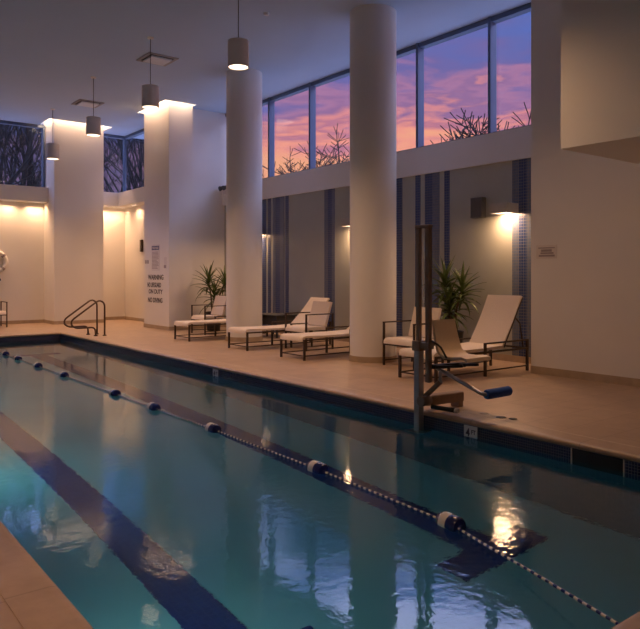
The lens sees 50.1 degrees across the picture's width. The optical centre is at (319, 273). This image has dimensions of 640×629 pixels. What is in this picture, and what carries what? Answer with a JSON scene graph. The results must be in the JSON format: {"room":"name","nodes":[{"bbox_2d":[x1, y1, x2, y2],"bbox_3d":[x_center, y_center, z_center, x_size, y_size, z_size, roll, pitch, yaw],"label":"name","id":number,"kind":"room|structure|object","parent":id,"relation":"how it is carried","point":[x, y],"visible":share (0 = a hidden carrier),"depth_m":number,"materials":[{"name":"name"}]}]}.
{"room":"indoor swimming pool","nodes":[
{"label":"indoor swimming pool","id":0,"kind":"room"},
{"bbox_2d":[0,201,124,320],"bbox_3d":[-10.891,-0.450,19.402,11.650,4.300,0.200,0,0,-38],"label":"wall","id":1,"kind":"structure","parent":0,"point":[21,223],"depth_m":20.92,"materials":[{"name":"white paint"}]},
{"bbox_2d":[0,251,7,271],"bbox_3d":[-9.551,-0.370,20.213,0.666,0.666,0.170,0,0,-38],"label":"life ring","id":2,"kind":"object","parent":1,"relation":"attached to","point":[3,255],"visible":1,"depth_m":20.31,"materials":[{"name":"grey plastic"}]},
{"bbox_2d":[0,120,44,186],"bbox_3d":[-11.914,-3.585,18.365,8.760,1.930,0.180,0,0,-38],"label":"window","id":3,"kind":"structure","parent":1,"relation":"in","point":[42,127],"depth_m":20.95,"materials":[{"name":"blue metal"}]},
{"bbox_2d":[0,184,47,202],"bbox_3d":[-11.831,-2.400,18.258,8.760,0.440,0.450,0,0,-38],"label":"trim","id":4,"kind":"structure","parent":1,"relation":"attached to","point":[16,193],"depth_m":20.35,"materials":[{"name":"white paint"}]},
{"bbox_2d":[2,316,124,323],"bbox_3d":[-10.943,1.450,19.225,11.350,0.100,0.015,0,0,-38],"label":"baseboard","id":5,"kind":"structure","parent":1,"relation":"attached to","point":[118,317],"depth_m":20.92,"materials":[{"name":"stone"}]},
{"bbox_2d":[104,134,126,191],"bbox_3d":[-6.859,-3.585,22.363,1.150,1.930,0.180,0,0,-38],"label":"window frame","id":6,"kind":"structure","parent":1,"relation":"in","point":[105,135],"depth_m":22.59,"materials":[{"name":"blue metal"}]},
{"bbox_2d":[44,118,103,324],"bbox_3d":[-7.604,-1.725,21.172,1.520,6.650,1.045,0,0,-38],"label":"pillar","id":7,"kind":"structure","parent":0,"point":[74,208],"depth_m":20.75,"materials":[{"name":"white paint"}]},
{"bbox_2d":[125,205,143,318],"bbox_3d":[-5.276,-0.450,21.429,0.300,4.300,3.500,0,0,-38],"label":"wall","id":8,"kind":"structure","parent":0,"point":[134,216],"depth_m":22.09,"materials":[{"name":"white paint"}]},
{"bbox_2d":[104,187,143,207],"bbox_3d":[-5.828,-2.400,20.999,1.100,0.440,3.500,0,0,-38],"label":"trim","id":9,"kind":"structure","parent":8,"relation":"attached to","point":[124,199],"depth_m":21.72,"materials":[{"name":"white paint"}]},
{"bbox_2d":[125,128,143,139],"bbox_3d":[-5.371,-3.585,21.323,0.180,1.930,3.450,0,0,-38],"label":"window","id":10,"kind":"structure","parent":8,"relation":"in","point":[139,132],"depth_m":22.03,"materials":[{"name":"blue metal"}]},
{"bbox_2d":[125,316,143,321],"bbox_3d":[-5.396,1.450,21.326,0.015,0.100,3.485,0,0,-38],"label":"baseboard","id":11,"kind":"structure","parent":8,"relation":"attached to","point":[126,317],"depth_m":22.05,"materials":[{"name":"stone"}]},
{"bbox_2d":[140,240,142,251],"bbox_3d":[-5.627,-0.890,21.586,0.060,0.380,0.140,0,0,-38],"label":"wall box","id":12,"kind":"object","parent":8,"relation":"attached to","point":[141,241],"visible":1,"depth_m":21.53,"materials":[{"name":"brown metal"}]},
{"bbox_2d":[144,100,192,330],"bbox_3d":[-4.224,-1.725,19.007,0.715,6.650,1.615,0,0,-38],"label":"pillar","id":13,"kind":"structure","parent":0,"point":[168,129],"depth_m":18.48,"materials":[{"name":"white paint"}]},
{"bbox_2d":[147,275,162,302],"bbox_3d":[-4.530,0.403,18.839,0.003,0.768,1.026,0,0,-38],"label":"painted warning","id":14,"kind":"object","parent":13,"relation":"attached to","point":[155,276],"visible":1,"depth_m":18.85,"materials":[{"name":"black paint"}]},
{"bbox_2d":[152,244,159,270],"bbox_3d":[-4.521,-0.450,18.823,0.010,0.720,0.500,0,0,-38],"label":"sign","id":15,"kind":"object","parent":13,"relation":"attached to","point":[155,248],"visible":1,"depth_m":18.77,"materials":[{"name":"white"}]},
{"bbox_2d":[193,109,225,324],"bbox_3d":[-3.455,-1.725,19.741,1.400,6.850,1.400,0,0,-38],"label":"wall","id":16,"kind":"structure","parent":0,"point":[209,127],"depth_m":19.10,"materials":[{"name":"white paint"}]},
{"bbox_2d":[193,325,223,328],"bbox_3d":[-3.145,1.450,19.086,1.085,0.100,0.015,0,0,-38],"label":"baseboard","id":17,"kind":"structure","parent":16,"relation":"attached to","point":[194,327],"depth_m":18.95,"materials":[{"name":"stone"}]},
{"bbox_2d":[218,186,225,193],"bbox_3d":[-2.672,-2.350,19.109,0.220,0.220,0.340,0,0,-38],"label":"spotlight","id":18,"kind":"object","parent":16,"relation":"attached to","point":[220,188],"visible":0.6,"depth_m":19.10,"materials":[{"name":"black metal"}]},
{"bbox_2d":[0,0,530,138],"bbox_3d":[-2.873,-4.610,9.771,12.470,0.120,24.950,0,0,-38],"label":"ceiling","id":19,"kind":"structure","parent":0,"point":[51,50],"depth_m":13.58,"materials":[{"name":"paint"}]},
{"bbox_2d":[46,108,58,159],"bbox_3d":[-7.205,-3.775,18.469,0.326,1.350,0.326,0,0,-38],"label":"pendant lamp","id":20,"kind":"object","parent":19,"relation":"hanging from","point":[52,149],"visible":1,"depth_m":18.34,"materials":[{"name":"metal"}]},
{"bbox_2d":[71,99,103,107],"bbox_3d":[-6.185,-4.525,18.250,0.660,0.050,0.660,0,0,-38],"label":"ceiling vent","id":21,"kind":"object","parent":19,"relation":"in","point":[80,102],"visible":0.93,"depth_m":18.17,"materials":[{"name":"metal"}]},
{"bbox_2d":[86,76,100,136],"bbox_3d":[-5.233,-3.875,15.822,0.326,1.350,0.326,0,0,-38],"label":"pendant lamp","id":22,"kind":"object","parent":19,"relation":"hanging from","point":[93,123],"visible":1,"depth_m":15.70,"materials":[{"name":"metal"}]},
{"bbox_2d":[142,36,158,109],"bbox_3d":[-3.261,-3.875,13.175,0.326,1.350,0.326,0,0,-38],"label":"pendant lamp","id":23,"kind":"object","parent":19,"relation":"hanging from","point":[150,92],"visible":1,"depth_m":13.05,"materials":[{"name":"metal"}]},
{"bbox_2d":[143,106,157,108],"bbox_3d":[-3.261,-3.228,13.175,0.298,0.033,0.298,0,0,-38],"label":"diffuser","id":24,"kind":"object","parent":23,"relation":"attached to","point":[145,107],"depth_m":13.21,"materials":[{"name":"beige"}]},
{"bbox_2d":[136,52,178,65],"bbox_3d":[-3.439,-4.525,14.495,0.660,0.050,0.660,0,0,-38],"label":"ceiling vent","id":25,"kind":"object","parent":19,"relation":"in","point":[157,59],"visible":0.94,"depth_m":14.42,"materials":[{"name":"metal"}]},
{"bbox_2d":[228,0,248,70],"bbox_3d":[-1.265,-3.875,10.611,0.326,1.350,0.326,0,0,-38],"label":"pendant lamp","id":26,"kind":"object","parent":19,"relation":"hanging from","point":[238,48],"visible":1,"depth_m":10.49,"materials":[{"name":"metal"}]},
{"bbox_2d":[229,64,247,69],"bbox_3d":[-1.265,-3.228,10.611,0.298,0.033,0.298,0,0,-38],"label":"diffuser","id":27,"kind":"object","parent":26,"relation":"attached to","point":[231,66],"depth_m":10.60,"materials":[{"name":"beige"}]},
{"bbox_2d":[0,319,639,628],"bbox_3d":[-2.890,1.600,9.980,12.700,0.200,25.300,0,0,-38],"label":"floor","id":28,"kind":"structure","parent":0,"point":[593,409],"depth_m":9.74,"materials":[{"name":"tile"}]},
{"bbox_2d":[0,301,7,326],"bbox_3d":[-9.308,1.029,19.363,0.726,0.942,0.734,0,0,-38],"label":"armchair","id":29,"kind":"object","parent":28,"relation":"on","point":[2,313],"visible":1,"depth_m":19.31,"materials":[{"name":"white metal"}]},
{"bbox_2d":[63,299,98,334],"bbox_3d":[-5.860,1.065,16.830,0.872,0.872,0.100,0,0,-38],"label":"grab rail","id":30,"kind":"object","parent":28,"relation":"on","point":[80,307],"visible":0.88,"depth_m":16.90,"materials":[{"name":"metal"}]},
{"bbox_2d":[71,300,106,335],"bbox_3d":[-5.541,1.065,16.419,0.872,0.872,0.100,0,0,-38],"label":"grab rail","id":31,"kind":"object","parent":28,"relation":"on","point":[75,317],"visible":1,"depth_m":16.48,"materials":[{"name":"metal"}]},
{"bbox_2d":[191,261,225,330],"bbox_3d":[-2.702,0.560,18.150,1.442,1.880,1.007,0,0,11],"label":"potted plant","id":32,"kind":"object","parent":28,"relation":"on","point":[215,291],"visible":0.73,"depth_m":18.12,"materials":[{"name":"green plant"}]},
{"bbox_2d":[191,296,225,334],"bbox_3d":[-2.775,1.029,17.331,0.734,0.942,0.726,0,0,-38],"label":"armchair","id":33,"kind":"object","parent":28,"relation":"on","point":[219,306],"visible":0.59,"depth_m":17.35,"materials":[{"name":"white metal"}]},
{"bbox_2d":[174,316,267,341],"bbox_3d":[-2.312,0.936,16.133,2.122,1.128,0.734,0,0,-38],"label":"chaise longue","id":34,"kind":"object","parent":28,"relation":"on","point":[221,321],"visible":0.45,"depth_m":15.68,"materials":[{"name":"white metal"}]},
{"bbox_2d":[226,68,262,341],"bbox_3d":[-1.715,-1.525,15.520,0.840,6.250,0.840,0,0,-38],"label":"column","id":35,"kind":"structure","parent":28,"relation":"on","point":[243,87],"depth_m":15.16,"materials":[{"name":"white paint"}]},
{"bbox_2d":[228,297,330,350],"bbox_3d":[-0.819,1.006,14.253,2.130,0.987,0.734,0,0,-38],"label":"chaise longue","id":36,"kind":"object","parent":28,"relation":"on","point":[300,319],"visible":0.62,"depth_m":14.12,"materials":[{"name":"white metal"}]},
{"bbox_2d":[262,313,296,337],"bbox_3d":[-1.089,1.232,16.539,0.600,0.535,1.000,0,0,-38],"label":"side table","id":37,"kind":"object","parent":28,"relation":"on","point":[268,318],"visible":0.53,"depth_m":16.23,"materials":[{"name":"black metal"}]},
{"bbox_2d":[285,301,333,349],"bbox_3d":[-0.215,1.029,13.799,0.734,0.942,0.726,0,0,-38],"label":"armchair","id":38,"kind":"object","parent":28,"relation":"on","point":[319,314],"visible":0.91,"depth_m":13.81,"materials":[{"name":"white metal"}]},
{"bbox_2d":[280,326,349,360],"bbox_3d":[0.344,1.048,12.764,2.175,0.903,0.734,0,0,-38],"label":"chaise longue","id":39,"kind":"object","parent":28,"relation":"on","point":[299,337],"visible":0.48,"depth_m":12.33,"materials":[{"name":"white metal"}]},
{"bbox_2d":[349,4,396,362],"bbox_3d":[0.924,-1.525,11.934,0.840,6.250,0.840,0,0,-38],"label":"column","id":40,"kind":"structure","parent":28,"relation":"on","point":[372,26],"depth_m":11.57,"materials":[{"name":"white paint"}]},
{"bbox_2d":[383,307,443,368],"bbox_3d":[1.534,1.029,11.243,0.734,0.942,0.726,0,0,-38],"label":"armchair","id":41,"kind":"object","parent":28,"relation":"on","point":[401,341],"visible":0.52,"depth_m":11.26,"materials":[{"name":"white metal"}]},
{"bbox_2d":[424,256,485,360],"bbox_3d":[2.319,0.579,11.995,0.991,1.842,1.201,0,0,-42],"label":"potted plant","id":42,"kind":"object","parent":28,"relation":"on","point":[446,286],"visible":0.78,"depth_m":11.95,"materials":[{"name":"green plant"}]},
{"bbox_2d":[412,224,512,426],"bbox_3d":[1.515,0.668,7.345,0.695,2.407,1.030,0,0,-38],"label":"lift","id":43,"kind":"object","parent":28,"relation":"on","point":[446,341],"visible":0.88,"depth_m":7.43,"materials":[{"name":"metal"}]},
{"bbox_2d":[398,295,528,382],"bbox_3d":[2.184,0.918,10.292,2.122,1.164,0.734,0,0,-38],"label":"chaise longue","id":44,"kind":"object","parent":28,"relation":"on","point":[497,318],"visible":0.83,"depth_m":10.60,"materials":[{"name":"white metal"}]},
{"bbox_2d":[64,335,638,462],"bbox_3d":[-1.527,2.355,11.199,0.230,1.590,16.950,0,0,-38],"label":"wall","id":45,"kind":"structure","parent":0,"point":[64,335],"depth_m":7.29,"materials":[{"name":"blue tile"}]},
{"bbox_2d":[213,369,217,375],"bbox_3d":[-1.714,1.637,11.236,0.010,0.147,0.170,0,0,-38],"label":"depth marker","id":46,"kind":"object","parent":45,"relation":"attached to","point":[215,371],"visible":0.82,"depth_m":11.23,"materials":[{"name":"white tile"}]},
{"bbox_2d":[60,331,639,462],"bbox_3d":[-1.534,1.528,11.193,0.250,0.064,16.950,0,0,-38],"label":"trim","id":47,"kind":"structure","parent":45,"relation":"on","point":[626,452],"depth_m":7.74,"materials":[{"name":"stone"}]},
{"bbox_2d":[60,335,639,475],"bbox_3d":[-1.618,1.680,11.128,0.010,0.240,16.490,0,0,-38],"label":"trim","id":48,"kind":"structure","parent":45,"relation":"attached to","point":[630,467],"depth_m":8.20,"materials":[{"name":"blue tile"}]},
{"bbox_2d":[464,425,476,437],"bbox_3d":[1.549,1.637,7.044,0.010,0.147,0.170,0,0,-38],"label":"depth marker","id":49,"kind":"object","parent":45,"relation":"attached to","point":[471,431],"visible":0.8,"depth_m":7.04,"materials":[{"name":"white tile"}]},
{"bbox_2d":[571,448,623,472],"bbox_3d":[2.408,1.681,5.955,0.012,0.239,0.500,0,0,-38],"label":"skimmer","id":50,"kind":"object","parent":45,"relation":"attached to","point":[604,461],"visible":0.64,"depth_m":5.95,"materials":[{"name":"black plastic"}]},
{"bbox_2d":[224,161,511,354],"bbox_3d":[0.713,-0.120,15.281,0.300,3.640,10.760,0,0,-38],"label":"wall","id":51,"kind":"structure","parent":0,"point":[484,245],"depth_m":13.57,"materials":[{"name":"beige paint"}]},
{"bbox_2d":[262,199,265,325],"bbox_3d":[-1.462,-0.275,17.828,0.008,3.330,0.227,0,0,-38],"label":"trim","id":52,"kind":"structure","parent":51,"relation":"attached to","point":[263,200],"depth_m":17.79,"materials":[{"name":"blue tile"}]},
{"bbox_2d":[268,198,270,325],"bbox_3d":[-1.301,-0.275,17.621,0.008,3.330,0.139,0,0,-38],"label":"trim","id":53,"kind":"structure","parent":51,"relation":"attached to","point":[269,200],"depth_m":17.61,"materials":[{"name":"blue tile"}]},
{"bbox_2d":[273,198,274,312],"bbox_3d":[-1.174,-0.275,17.458,0.008,3.330,0.091,0,0,-38],"label":"trim","id":54,"kind":"structure","parent":51,"relation":"attached to","point":[273,198],"depth_m":17.45,"materials":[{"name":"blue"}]},
{"bbox_2d":[275,197,279,312],"bbox_3d":[-1.072,-0.275,17.327,0.008,3.330,0.206,0,0,-38],"label":"trim","id":55,"kind":"structure","parent":51,"relation":"attached to","point":[277,199],"depth_m":17.32,"materials":[{"name":"blue tile"}]},
{"bbox_2d":[280,196,283,329],"bbox_3d":[-0.948,-0.275,17.168,0.008,3.330,0.198,0,0,-38],"label":"trim","id":56,"kind":"structure","parent":51,"relation":"attached to","point":[281,198],"depth_m":17.15,"materials":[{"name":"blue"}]},
{"bbox_2d":[285,196,288,312],"bbox_3d":[-0.817,-0.275,17.000,0.008,3.330,0.142,0,0,-38],"label":"trim","id":57,"kind":"structure","parent":51,"relation":"attached to","point":[286,197],"depth_m":17.00,"materials":[{"name":"blue tile"}]},
{"bbox_2d":[324,189,327,326],"bbox_3d":[0.142,-0.275,15.768,0.008,3.330,0.130,0,0,-38],"label":"trim","id":58,"kind":"structure","parent":51,"relation":"attached to","point":[325,191],"depth_m":15.77,"materials":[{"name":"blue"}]},
{"bbox_2d":[328,189,331,330],"bbox_3d":[0.227,-0.275,15.659,0.008,3.330,0.146,0,0,-38],"label":"trim","id":59,"kind":"structure","parent":51,"relation":"attached to","point":[329,190],"depth_m":15.63,"materials":[{"name":"blue tile"}]},
{"bbox_2d":[332,188,334,330],"bbox_3d":[0.305,-0.275,15.559,0.008,3.330,0.108,0,0,-38],"label":"trim","id":60,"kind":"structure","parent":51,"relation":"attached to","point":[333,190],"depth_m":15.55,"materials":[{"name":"blue tile"}]},
{"bbox_2d":[341,218,349,226],"bbox_3d":[0.692,-1.115,14.796,0.330,0.170,0.350,0,0,-38],"label":"wall sconce","id":61,"kind":"object","parent":51,"relation":"attached to","point":[345,222],"visible":0.29,"depth_m":14.71,"materials":[{"name":"beige metal"}]},
{"bbox_2d":[223,125,530,205],"bbox_3d":[0.690,-2.205,15.263,0.360,0.530,10.760,0,0,-38],"label":"beam","id":62,"kind":"structure","parent":51,"relation":"on","point":[511,144],"depth_m":13.11,"materials":[{"name":"white paint"}]},
{"bbox_2d":[224,325,530,363],"bbox_3d":[0.589,1.445,15.184,0.015,0.110,10.760,0,0,-38],"label":"baseboard","id":63,"kind":"structure","parent":51,"relation":"attached to","point":[520,359],"depth_m":11.88,"materials":[{"name":"stone"}]},
{"bbox_2d":[396,178,401,336],"bbox_3d":[1.608,-0.275,13.885,0.008,3.330,0.172,0,0,-38],"label":"trim","id":64,"kind":"structure","parent":51,"relation":"attached to","point":[399,180],"depth_m":13.90,"materials":[{"name":"blue tile"}]},
{"bbox_2d":[415,175,419,306],"bbox_3d":[1.926,-0.275,13.476,0.008,3.330,0.135,0,0,-38],"label":"trim","id":65,"kind":"structure","parent":51,"relation":"attached to","point":[417,178],"depth_m":13.50,"materials":[{"name":"blue tile"}]},
{"bbox_2d":[425,173,431,223],"bbox_3d":[2.102,-0.275,13.250,0.008,3.330,0.196,0,0,-38],"label":"trim","id":66,"kind":"structure","parent":51,"relation":"attached to","point":[428,177],"depth_m":13.25,"materials":[{"name":"blue tile"}]},
{"bbox_2d":[432,172,439,338],"bbox_3d":[2.218,-0.275,13.101,0.008,3.330,0.182,0,0,-38],"label":"trim","id":67,"kind":"structure","parent":51,"relation":"attached to","point":[435,176],"depth_m":13.11,"materials":[{"name":"blue tile"}]},
{"bbox_2d":[444,170,449,318],"bbox_3d":[2.388,-0.275,12.883,0.008,3.330,0.131,0,0,-38],"label":"trim","id":68,"kind":"structure","parent":51,"relation":"attached to","point":[446,173],"depth_m":12.89,"materials":[{"name":"blue tile"}]},
{"bbox_2d":[470,197,485,217],"bbox_3d":[2.820,-1.180,12.220,0.136,0.360,0.250,0,0,-38],"label":"wall speaker","id":69,"kind":"object","parent":51,"relation":"attached to","point":[477,205],"visible":1,"depth_m":12.15},
{"bbox_2d":[471,198,480,216],"bbox_3d":[2.770,-1.180,12.181,0.008,0.330,0.220,0,0,-38],"label":"grille","id":70,"kind":"object","parent":69,"relation":"attached to","point":[475,202],"depth_m":12.17,"materials":[{"name":"brown metal"}]},
{"bbox_2d":[490,202,517,214],"bbox_3d":[3.134,-1.115,11.659,0.330,0.170,0.350,0,0,-38],"label":"wall sconce","id":71,"kind":"object","parent":51,"relation":"attached to","point":[502,208],"visible":1,"depth_m":11.55,"materials":[{"name":"paint"}]},
{"bbox_2d":[512,160,518,355],"bbox_3d":[3.335,-0.275,11.666,0.008,3.330,0.142,0,0,-38],"label":"trim","id":72,"kind":"structure","parent":51,"relation":"attached to","point":[515,163],"depth_m":11.67,"materials":[{"name":"blue tile"}]},
{"bbox_2d":[519,158,526,356],"bbox_3d":[3.425,-0.275,11.551,0.008,3.330,0.151,0,0,-38],"label":"trim","id":73,"kind":"structure","parent":51,"relation":"attached to","point":[522,162],"depth_m":11.54,"materials":[{"name":"blue tile"}]},
{"bbox_2d":[527,158,530,356],"bbox_3d":[3.525,-0.275,11.422,0.008,3.330,0.175,0,0,-38],"label":"trim","id":74,"kind":"structure","parent":51,"relation":"attached to","point":[528,159],"depth_m":11.45,"materials":[{"name":"blue tile"}]},
{"bbox_2d":[531,0,639,378],"bbox_3d":[6.588,-1.725,7.182,1.380,6.850,9.240,0,0,-38],"label":"wall","id":75,"kind":"structure","parent":0,"point":[585,300],"depth_m":9.80,"materials":[{"name":"white paint"}]},
{"bbox_2d":[225,2,530,178],"bbox_3d":[0.666,-3.510,15.244,0.180,2.080,10.760,0,0,-38],"label":"window","id":76,"kind":"structure","parent":75,"relation":"in","point":[490,22],"depth_m":13.50,"materials":[{"name":"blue metal"}]},
{"bbox_2d":[536,245,556,258],"bbox_3d":[3.368,-0.330,10.188,0.008,0.200,0.349,0,0,-38],"label":"wall plaque","id":77,"kind":"object","parent":75,"relation":"attached to","point":[542,251],"visible":1,"depth_m":10.19,"materials":[{"name":"metal"}]},
{"bbox_2d":[530,366,639,386],"bbox_3d":[6.038,1.445,6.753,0.015,0.110,9.240,0,0,-38],"label":"baseboard","id":78,"kind":"structure","parent":75,"relation":"attached to","point":[634,382],"depth_m":9.66,"materials":[{"name":"stone"}]},
{"bbox_2d":[561,0,639,163],"bbox_3d":[5.760,-2.960,5.307,2.230,3.180,7.300,0,0,-38],"label":"soffit","id":79,"kind":"structure","parent":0,"point":[600,39],"depth_m":7.16,"materials":[{"name":"white paint"}]},
{"bbox_2d":[611,611,639,628],"bbox_3d":[1.721,1.528,3.145,5.000,0.064,0.250,0,0,-38],"label":"floor","id":80,"kind":"structure","parent":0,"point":[633,622],"depth_m":2.93,"materials":[{"name":"tile"}]},
{"bbox_3d":[-8.544,2.355,16.331,4.540,1.590,0.230,0,0,-38],"label":"wall","id":81,"kind":"structure","parent":0,"visible":0},
{"bbox_2d":[0,335,59,341],"bbox_3d":[-8.473,1.680,16.239,4.540,0.240,0.010,0,0,-38],"label":"trim","id":82,"kind":"structure","parent":81,"relation":"attached to","point":[45,337],"depth_m":17.16,"materials":[{"name":"blue tile"}]},
{"bbox_2d":[0,331,63,337],"bbox_3d":[-8.538,1.528,16.323,5.000,0.064,0.250,0,0,-38],"label":"trim","id":83,"kind":"structure","parent":81,"relation":"on","point":[58,332],"depth_m":17.22,"materials":[{"name":"tile"}]},
{"bbox_3d":[-3.409,3.250,9.734,5.000,0.200,16.950,0,0,-38],"label":"floor","id":84,"kind":"structure","parent":0,"visible":0},
{"bbox_2d":[0,339,639,628],"bbox_3d":[-3.409,2.410,9.734,4.541,1.480,16.491,0,0,-38],"label":"pool water","id":85,"kind":"object","parent":84,"relation":"on","point":[141,517],"visible":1,"depth_m":4.78,"materials":[{"name":"teal liquid"}]},
{"bbox_2d":[0,351,618,624],"bbox_3d":[-3.201,1.631,9.855,0.608,0.181,16.504,0,0,-36],"label":"lane rope","id":86,"kind":"object","parent":85,"relation":"on","point":[452,522],"visible":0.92,"depth_m":5.18,"materials":[{"name":"blue plastic"}]},
{"bbox_3d":[-5.291,2.355,8.269,0.230,1.590,16.950,0,0,-38],"label":"wall","id":87,"kind":"structure","parent":0,"visible":0},
{"bbox_2d":[0,521,93,628],"bbox_3d":[-5.283,1.528,8.275,0.250,0.064,16.950,0,0,-38],"label":"trim","id":88,"kind":"structure","parent":87,"relation":"on","point":[34,599],"depth_m":3.21,"materials":[{"name":"stone"}]},
{"label":"outside","id":89,"kind":"structure","parent":0,"visible":0},
{"bbox_3d":[19.475,1.900,40.507,59.500,0.200,120.000,0,0,-38],"label":"ground","id":90,"kind":"structure","parent":89,"visible":0},
{"bbox_2d":[35,138,143,192],"bbox_3d":[-9.816,-3.972,32.780,6.844,11.692,8.280,0,0,-11],"label":"bare tree","id":91,"kind":"object","parent":90,"relation":"on","point":[112,181],"visible":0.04,"depth_m":31.68,"materials":[{"name":"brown plant"}]},
{"bbox_2d":[104,137,142,192],"bbox_3d":[-9.332,-4.669,28.764,5.840,13.060,10.060,0,0,-5],"label":"bare tree","id":92,"kind":"object","parent":90,"relation":"on","point":[133,182],"visible":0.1,"depth_m":28.91,"materials":[{"name":"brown plant"}]},
{"bbox_2d":[104,138,143,190],"bbox_3d":[-8.293,-4.020,32.922,5.365,11.800,9.251,0,0,40],"label":"bare tree","id":93,"kind":"object","parent":90,"relation":"on","point":[120,152],"visible":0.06,"depth_m":32.01,"materials":[{"name":"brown plant"}]},
{"bbox_2d":[118,138,143,186],"bbox_3d":[-7.185,-4.260,28.956,4.843,12.269,8.758,0,0,6],"label":"bare tree","id":94,"kind":"object","parent":90,"relation":"on","point":[134,141],"visible":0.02,"depth_m":28.64,"materials":[{"name":"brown plant"}]},
{"bbox_2d":[262,141,343,174],"bbox_3d":[-1.277,-2.297,33.258,8.404,8.326,6.284,0,0,-38],"label":"bare tree","id":95,"kind":"object","parent":90,"relation":"on","point":[290,169],"visible":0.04,"depth_m":33.19,"materials":[{"name":"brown plant"}]},
{"bbox_2d":[262,123,349,176],"bbox_3d":[1.315,-2.528,32.233,9.725,8.827,8.817,0,0,-6],"label":"bare tree","id":96,"kind":"object","parent":90,"relation":"on","point":[337,145],"visible":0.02,"depth_m":31.75,"materials":[{"name":"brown plant"}]},
{"bbox_2d":[430,102,530,143],"bbox_3d":[6.552,-1.618,21.250,6.684,7.017,4.764,0,0,-7],"label":"bare tree","id":97,"kind":"object","parent":90,"relation":"on","point":[471,126],"visible":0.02,"depth_m":20.63,"materials":[{"name":"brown plant"}]},
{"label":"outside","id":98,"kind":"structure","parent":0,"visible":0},
{"bbox_3d":[-47.097,1.900,28.348,60.500,0.200,57.400,0,0,-38],"label":"ground","id":99,"kind":"structure","parent":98,"visible":0},
{"bbox_2d":[0,124,40,185],"bbox_3d":[-11.859,-4.563,26.133,6.826,12.884,7.130,0,0,-19],"label":"bare tree","id":100,"kind":"object","parent":99,"relation":"on","point":[24,173],"visible":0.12,"depth_m":27.08,"materials":[{"name":"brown plant"}]},
{"bbox_2d":[0,124,41,186],"bbox_3d":[-11.632,-4.636,28.154,5.552,13.037,6.359,0,0,35],"label":"bare tree","id":101,"kind":"object","parent":99,"relation":"on","point":[26,129],"visible":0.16,"depth_m":27.09,"materials":[{"name":"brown plant"}]},
{"bbox_2d":[0,125,41,184],"bbox_3d":[-12.035,-4.642,22.098,11.450,13.032,5.500,0,0,-38],"label":"bare tree","id":102,"kind":"object","parent":99,"relation":"on","point":[13,178],"visible":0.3,"depth_m":22.90,"materials":[{"name":"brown plant"}]},
{"bbox_2d":[0,125,41,177],"bbox_3d":[-14.543,-4.352,29.217,6.087,12.446,7.631,0,0,17],"label":"bare tree","id":103,"kind":"object","parent":99,"relation":"on","point":[11,125],"visible":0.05,"depth_m":29.68,"materials":[{"name":"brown plant"}]},
{"bbox_2d":[0,124,111,186],"bbox_3d":[-10.821,-4.695,26.255,9.726,13.145,5.337,0,0,-38],"label":"bare tree","id":104,"kind":"object","parent":99,"relation":"on","point":[39,180],"visible":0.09,"depth_m":26.32,"materials":[{"name":"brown plant"}]},
{"bbox_2d":[35,136,139,190],"bbox_3d":[-11.873,-4.080,33.937,10.375,11.905,5.764,0,0,-15],"label":"bare tree","id":105,"kind":"object","parent":99,"relation":"on","point":[38,136],"visible":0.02,"depth_m":34.26,"materials":[{"name":"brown plant"}]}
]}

